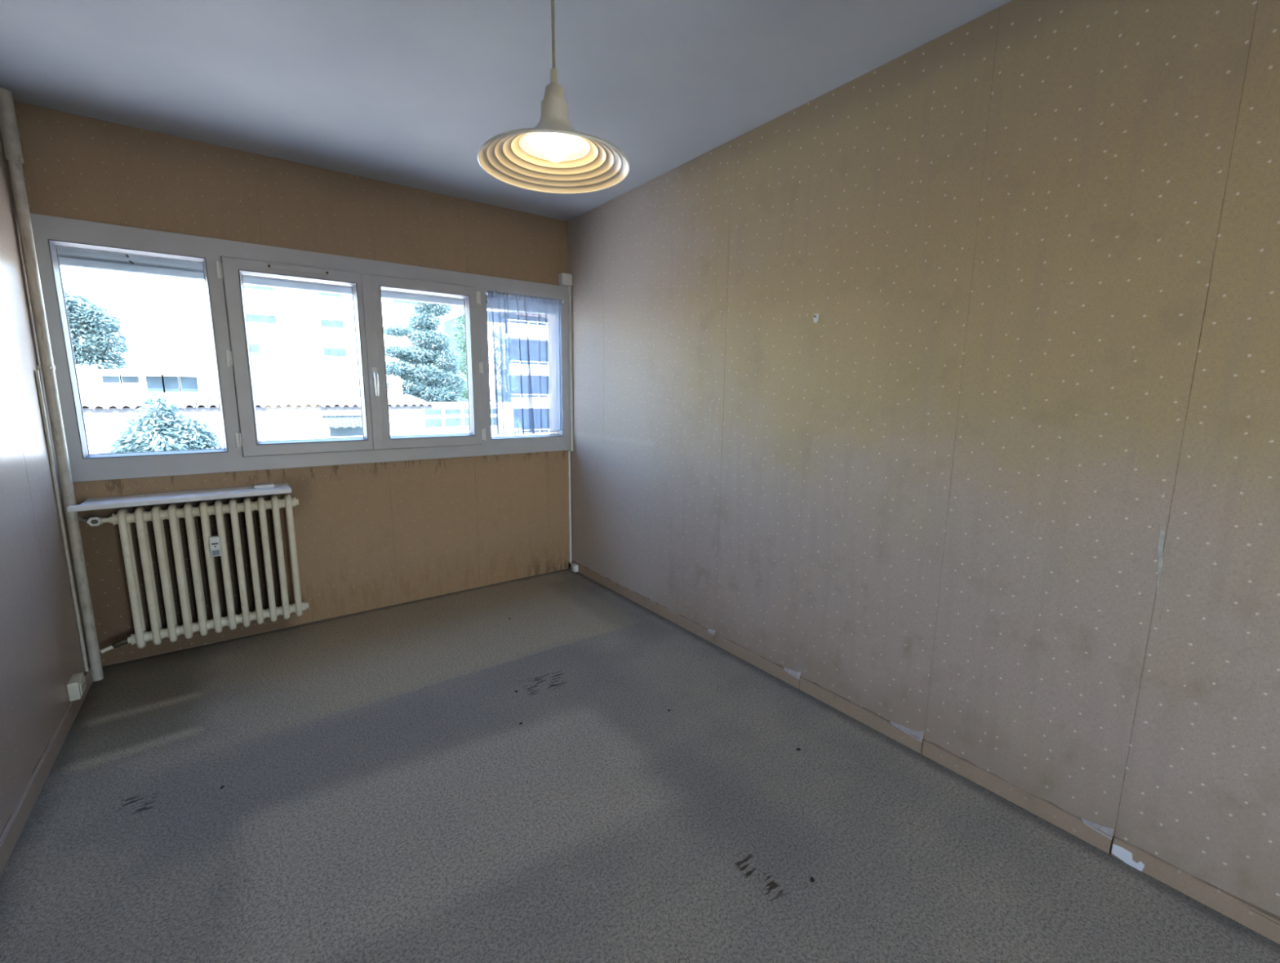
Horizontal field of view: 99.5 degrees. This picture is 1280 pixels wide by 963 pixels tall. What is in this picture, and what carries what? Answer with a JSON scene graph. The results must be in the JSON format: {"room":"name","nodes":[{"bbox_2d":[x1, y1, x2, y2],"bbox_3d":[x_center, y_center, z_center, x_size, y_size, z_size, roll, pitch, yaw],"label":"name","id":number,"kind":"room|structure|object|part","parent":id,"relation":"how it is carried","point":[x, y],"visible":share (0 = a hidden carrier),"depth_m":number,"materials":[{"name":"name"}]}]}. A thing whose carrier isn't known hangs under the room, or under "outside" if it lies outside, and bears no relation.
{"room":"empty bedroom","nodes":[
{"label":"empty bedroom","id":0,"kind":"room"},
{"bbox_2d":[0,128,89,835],"bbox_3d":[-0.993,0.074,0.050,0.252,2.500,5.800,-6,12,-36],"label":"wall","id":1,"kind":"structure","parent":0,"point":[41,651],"depth_m":2.00,"materials":[{"name":"brown paint"}]},
{"bbox_2d":[0,664,93,876],"bbox_3d":[-0.898,1.260,0.326,0.012,0.071,5.800,-6,12,-36],"label":"baseboard","id":2,"kind":"structure","parent":1,"relation":"attached to","point":[15,825],"depth_m":1.80,"materials":[{"name":"wood"}]},
{"bbox_2d":[0,87,103,681],"bbox_3d":[-2.524,-0.318,2.337,0.053,2.500,0.095,-6,12,-36],"label":"pipe","id":3,"kind":"object","parent":1,"relation":"attached to","point":[12,149],"visible":1,"depth_m":2.30,"materials":[{"name":"metal"}]},
{"bbox_2d":[24,177,91,523],"bbox_3d":[-2.537,-0.686,2.330,0.151,1.769,0.040,5,10,24],"label":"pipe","id":4,"kind":"object","parent":1,"relation":"attached to","point":[80,519],"visible":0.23,"depth_m":2.46,"materials":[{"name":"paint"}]},
{"bbox_2d":[34,370,88,671],"bbox_3d":[-2.493,0.199,2.342,0.012,1.331,0.021,-6,12,-36],"label":"tube","id":5,"kind":"object","parent":1,"relation":"attached to","point":[36,372],"visible":1,"depth_m":2.33,"materials":[{"name":"paint"}]},
{"bbox_2d":[66,672,86,701],"bbox_3d":[-2.337,0.851,2.252,0.039,0.076,0.105,-6,12,-36],"label":"wall socket","id":6,"kind":"object","parent":1,"relation":"attached to","point":[76,686],"visible":1,"depth_m":2.22,"materials":[{"name":"plastic"}]},
{"bbox_3d":[-2.324,0.850,2.262,0.004,0.056,0.081,-6,12,-36],"label":"plate","id":7,"kind":"part","parent":6,"relation":"part of","materials":[{"name":"plastic"}]},
{"bbox_2d":[13,101,572,666],"bbox_3d":[-1.640,-0.468,3.290,3.124,2.500,0.252,-6,12,-36],"label":"wall","id":8,"kind":"structure","parent":0,"point":[369,536],"depth_m":3.05,"materials":[{"name":"brown paint"}]},
{"bbox_2d":[66,483,291,512],"bbox_3d":[-2.206,0.070,2.665,0.820,0.024,0.210,-6,12,-36],"label":"shelf","id":9,"kind":"object","parent":8,"relation":"attached to","point":[124,501],"visible":1,"depth_m":2.59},
{"bbox_2d":[253,483,274,488],"bbox_3d":[-1.975,0.023,2.848,0.087,0.014,0.054,-6,12,-36],"label":"block","id":10,"kind":"object","parent":9,"relation":"on","point":[269,485],"visible":1,"depth_m":2.83,"materials":[{"name":"white"}]},
{"bbox_2d":[86,493,308,653],"bbox_3d":[-2.201,0.433,2.753,0.836,0.679,0.177,-6,12,-36],"label":"radiator","id":11,"kind":"object","parent":8,"relation":"attached to","point":[123,518],"visible":1,"depth_m":2.69,"materials":[{"name":"metal"}]},
{"bbox_3d":[-2.450,0.179,2.436,0.021,0.021,0.016,-6,12,-36],"label":"valve stem","id":12,"kind":"part","parent":11,"relation":"part of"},
{"bbox_2d":[208,535,222,556],"bbox_3d":[-2.098,0.320,2.678,0.042,0.098,0.030,-6,12,-36],"label":"meter","id":13,"kind":"object","parent":11,"relation":"attached to","point":[214,541],"visible":1,"depth_m":2.67,"materials":[{"name":"white plastic"}]},
{"bbox_3d":[-2.090,0.351,2.672,0.030,0.026,0.002,-6,12,-36],"label":"label plate","id":14,"kind":"part","parent":13,"relation":"part of","materials":[{"name":"grey plastic"}]},
{"bbox_2d":[30,213,569,482],"bbox_3d":[-1.546,-0.679,3.126,2.584,1.148,0.169,-6,12,-36],"label":"window","id":15,"kind":"structure","parent":8,"relation":"in","point":[224,262],"depth_m":2.82,"materials":[{"name":"white plastic"}]},
{"bbox_2d":[57,246,204,280],"bbox_3d":[-2.429,-1.042,2.613,0.511,0.084,0.048,-6,12,-36],"label":"roller shutter","id":16,"kind":"object","parent":15,"relation":"attached to","point":[95,260],"depth_m":2.59,"materials":[{"name":"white plastic"}]},
{"bbox_2d":[242,275,351,295],"bbox_3d":[-1.890,-1.083,3.011,0.511,0.044,0.048,-6,12,-36],"label":"roller shutter","id":17,"kind":"object","parent":15,"relation":"attached to","point":[253,281],"depth_m":2.99,"materials":[{"name":"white plastic"}]},
{"bbox_3d":[-1.823,-0.651,2.952,0.635,0.988,0.080,-6,12,-36],"label":"sash","id":18,"kind":"part","parent":15,"relation":"part of","materials":[{"name":"white plastic"}]},
{"bbox_2d":[266,263,328,275],"bbox_3d":[-1.788,-1.111,2.843,0.275,0.024,0.008,-6,12,-36],"label":"air vent","id":19,"kind":"object","parent":15,"relation":"attached to","point":[294,269],"depth_m":2.84,"materials":[{"name":"white plastic"}]},
{"bbox_3d":[-1.524,-0.620,3.110,0.026,0.070,0.010,-6,12,-36],"label":"handle","id":20,"kind":"part","parent":15,"relation":"part of","materials":[{"name":"white plastic"}]},
{"bbox_3d":[-1.508,-0.558,3.098,0.019,0.133,0.047,-6,12,-36],"label":"handle lever","id":21,"kind":"part","parent":15,"relation":"part of","materials":[{"name":"metal"}]},
{"bbox_2d":[381,290,463,306],"bbox_3d":[-1.360,-1.143,3.399,0.492,0.044,0.048,-6,12,-36],"label":"roller shutter","id":22,"kind":"object","parent":15,"relation":"attached to","point":[384,295],"depth_m":3.38,"materials":[{"name":"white plastic"}]},
{"bbox_3d":[-1.309,-0.709,3.328,0.635,0.988,0.080,-6,12,-36],"label":"sash","id":23,"kind":"part","parent":15,"relation":"part of","materials":[{"name":"white plastic"}]},
{"bbox_2d":[558,272,573,564],"bbox_3d":[-0.528,-0.397,3.941,0.080,2.118,0.061,-6,12,-36],"label":"cable trunking","id":24,"kind":"object","parent":8,"relation":"attached to","point":[564,279],"visible":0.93,"depth_m":3.90,"materials":[{"name":"white plastic"}]},
{"bbox_2d":[0,0,1013,221],"bbox_3d":[0.173,-1.437,0.667,3.124,0.300,6.300,-6,12,-36],"label":"ceiling","id":25,"kind":"structure","parent":0,"point":[408,93],"depth_m":1.98,"materials":[{"name":"paint"}]},
{"bbox_2d":[477,0,630,194],"bbox_3d":[-0.189,-1.039,1.178,0.340,0.658,0.340,-6,12,-36],"label":"pendant lamp","id":26,"kind":"object","parent":25,"relation":"hanging from","point":[551,157],"visible":1,"depth_m":1.25,"materials":[{"name":"beige ceramic"}]},
{"bbox_3d":[-0.189,-1.122,1.164,0.009,0.430,0.007,-6,12,-36],"label":"cord","id":27,"kind":"part","parent":26,"relation":"part of","materials":[{"name":"white plastic"}]},
{"bbox_3d":[-0.192,-0.781,1.221,0.340,0.134,0.340,-6,12,-36],"label":"lamp shade","id":28,"kind":"part","parent":26,"relation":"part of","materials":[{"name":"beige ceramic"}]},
{"bbox_3d":[-0.192,-0.761,1.224,0.057,0.068,0.057,-6,12,-36],"label":"bulb","id":29,"kind":"part","parent":26,"relation":"part of","materials":[{"name":"white glass"}]},
{"bbox_2d":[0,568,1279,962],"bbox_3d":[0.149,1.325,1.124,3.124,0.300,6.300,-6,12,-36],"label":"floor","id":30,"kind":"structure","parent":0,"point":[384,797],"depth_m":1.70,"materials":[{"name":"carpet"}]},
{"bbox_2d":[809,876,814,882],"bbox_3d":[0.480,1.109,1.510,0.012,0.006,0.018,3,10,15],"label":"crumb","id":31,"kind":"object","parent":30,"relation":"on","point":[811,879],"visible":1,"depth_m":1.51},
{"bbox_2d":[567,0,1279,919],"bbox_3d":[1.314,-0.186,1.741,0.252,2.500,5.800,-6,12,-36],"label":"wall","id":32,"kind":"structure","parent":0,"point":[1010,499],"depth_m":1.73,"materials":[{"name":"brown paint"}]},
{"bbox_2d":[570,563,577,572],"bbox_3d":[-0.493,0.648,4.071,0.038,0.054,0.059,-6,12,-36],"label":"socket","id":33,"kind":"object","parent":32,"relation":"attached to","point":[574,567],"visible":1,"depth_m":4.05,"materials":[{"name":"white plastic"}]},
{"bbox_2d":[813,313,819,322],"bbox_3d":[0.724,-0.675,2.242,0.020,0.035,0.028,-6,12,-36],"label":"hook","id":34,"kind":"object","parent":32,"relation":"attached to","point":[815,317],"visible":1,"depth_m":2.24,"materials":[{"name":"white plastic"}]},
{"bbox_2d":[570,560,1279,944],"bbox_3d":[1.198,1.014,1.860,0.016,0.092,5.800,-6,12,-36],"label":"baseboard","id":35,"kind":"structure","parent":32,"relation":"attached to","point":[1100,837],"depth_m":1.81,"materials":[{"name":"wood"}]},
{"bbox_3d":[-0.758,-1.222,3.602,0.566,0.019,0.035,-6,12,-36],"label":"curtain rod","id":36,"kind":"object","parent":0,"visible":0},
{"bbox_2d":[487,290,564,435],"bbox_3d":[-0.754,-0.778,3.660,0.526,0.923,0.026,-6,12,-36],"label":"sheer curtain","id":37,"kind":"object","parent":36,"relation":"hanging from","point":[525,331],"visible":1,"depth_m":3.65,"materials":[{"name":"white fabric"}]},
{"label":"outside","id":38,"kind":"structure","parent":0,"visible":0},
{"label":"ground","id":39,"kind":"structure","parent":38,"visible":0},
{"bbox_2d":[63,289,133,369],"bbox_3d":[-25.216,-1.664,24.342,4.581,13.589,2.352,-6,12,-36],"label":"tree","id":40,"kind":"object","parent":39,"relation":"on","point":[96,335],"visible":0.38,"depth_m":23.89,"materials":[{"name":"green plant"}]},
{"bbox_2d":[65,293,214,372],"bbox_3d":[-47.590,-8.091,51.824,15.700,16.900,10.500,-6,12,-36],"label":"block","id":41,"kind":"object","parent":39,"relation":"on","point":[163,335],"visible":0.2,"depth_m":48.49,"materials":[{"name":"white concrete"}]},
{"bbox_2d":[97,391,223,453],"bbox_3d":[-8.515,3.001,10.293,3.097,9.257,2.731,-6,12,-36],"label":"tree","id":42,"kind":"object","parent":39,"relation":"on","point":[171,433],"visible":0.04,"depth_m":9.46,"materials":[{"name":"green plant"}]},
{"bbox_2d":[75,364,358,396],"bbox_3d":[-19.234,0.323,23.246,13.300,10.119,6.014,-6,12,-36],"label":"building","id":43,"kind":"structure","parent":39,"relation":"on","point":[91,380],"depth_m":20.90,"materials":[{"name":"concrete"}]},
{"bbox_3d":[-19.144,-3.699,19.624,0.450,0.240,0.040,-6,12,-36],"label":"pane","id":44,"kind":"part","parent":43,"relation":"part of","materials":[{"name":"blue glass"}]},
{"bbox_3d":[-18.731,-3.746,19.927,0.460,0.240,0.040,-6,12,-36],"label":"pane","id":45,"kind":"part","parent":43,"relation":"part of","materials":[{"name":"blue glass"}]},
{"bbox_3d":[-18.206,-3.657,20.337,0.450,0.580,0.040,-6,12,-36],"label":"pane","id":46,"kind":"part","parent":43,"relation":"part of","materials":[{"name":"blue glass"}]},
{"bbox_3d":[-17.816,-3.701,20.623,0.420,0.580,0.040,-6,12,-36],"label":"pane","id":47,"kind":"part","parent":43,"relation":"part of","materials":[{"name":"blue glass"}]},
{"bbox_3d":[-17.398,-3.748,20.929,0.500,0.580,0.040,-6,12,-36],"label":"pane","id":48,"kind":"part","parent":43,"relation":"part of","materials":[{"name":"blue glass"}]},
{"bbox_2d":[80,379,432,453],"bbox_3d":[-13.562,1.714,16.482,13.000,9.680,5.860,-6,12,-36],"label":"house","id":49,"kind":"structure","parent":39,"relation":"on","point":[281,416],"depth_m":15.57,"materials":[{"name":"concrete"}]},
{"bbox_3d":[-8.801,-1.596,16.398,1.030,0.440,0.040,-6,12,-36],"label":"pane","id":50,"kind":"part","parent":49,"relation":"part of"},
{"bbox_2d":[243,284,441,395],"bbox_3d":[-32.306,-11.327,59.602,18.400,21.000,11.100,-6,12,-36],"label":"building","id":51,"kind":"structure","parent":39,"relation":"on","point":[291,331],"depth_m":53.11,"materials":[{"name":"white concrete"}]},
{"bbox_2d":[383,301,467,402],"bbox_3d":[-12.021,-3.190,30.519,5.124,14.805,2.828,-6,12,-36],"label":"cedar","id":52,"kind":"object","parent":39,"relation":"on","point":[434,384],"visible":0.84,"depth_m":29.58,"materials":[{"name":"green plant"}]},
{"bbox_2d":[450,306,467,402],"bbox_3d":[-10.890,-5.106,34.776,2.171,17.209,1.999,-6,12,-36],"label":"cypress","id":53,"kind":"object","parent":39,"relation":"on","point":[460,317],"visible":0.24,"depth_m":33.92,"materials":[{"name":"green plant"}]},
{"bbox_2d":[422,402,518,436],"bbox_3d":[-9.235,0.259,28.490,5.650,8.700,3.000,-6,12,-36],"label":"annexe","id":54,"kind":"structure","parent":39,"relation":"on","point":[444,417],"depth_m":26.93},
{"bbox_3d":[-10.101,-3.398,26.476,0.810,0.280,0.040,-6,12,-36],"label":"pane","id":55,"kind":"part","parent":54,"relation":"part of","materials":[{"name":"teal glass"}]},
{"bbox_3d":[-10.106,-2.880,26.562,0.810,0.430,0.040,-6,12,-36],"label":"pane","id":56,"kind":"part","parent":54,"relation":"part of","materials":[{"name":"blue glass"}]},
{"bbox_3d":[-9.334,-3.485,27.038,0.810,0.280,0.040,-6,12,-36],"label":"pane","id":57,"kind":"part","parent":54,"relation":"part of","materials":[{"name":"teal glass"}]},
{"bbox_3d":[-9.339,-2.967,27.124,0.810,0.430,0.040,-6,12,-36],"label":"pane","id":58,"kind":"part","parent":54,"relation":"part of","materials":[{"name":"blue glass"}]},
{"bbox_3d":[-8.572,-3.053,27.686,0.810,0.430,0.040,-6,12,-36],"label":"pane","id":59,"kind":"part","parent":54,"relation":"part of","materials":[{"name":"blue glass"}]},
{"bbox_3d":[-8.567,-3.571,27.600,0.810,0.280,0.040,-6,12,-36],"label":"pane","id":60,"kind":"part","parent":54,"relation":"part of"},
{"bbox_3d":[-8.638,-2.068,27.275,5.300,1.100,1.000,-6,12,-36],"label":"railing","id":61,"kind":"part","parent":54,"relation":"part of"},
{"bbox_2d":[488,335,492,402],"bbox_3d":[-9.226,-3.530,36.691,2.693,13.504,2.013,-6,12,-36],"label":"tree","id":62,"kind":"object","parent":39,"relation":"on","point":[489,335],"visible":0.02,"depth_m":35.73,"materials":[{"name":"green plant"}]},
{"bbox_2d":[443,310,550,435],"bbox_3d":[-7.457,-6.151,46.783,14.900,15.400,10.800,-6,12,-36],"label":"block","id":63,"kind":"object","parent":39,"relation":"on","point":[447,324],"visible":0.02,"depth_m":43.14,"materials":[{"name":"white concrete"}]}
]}

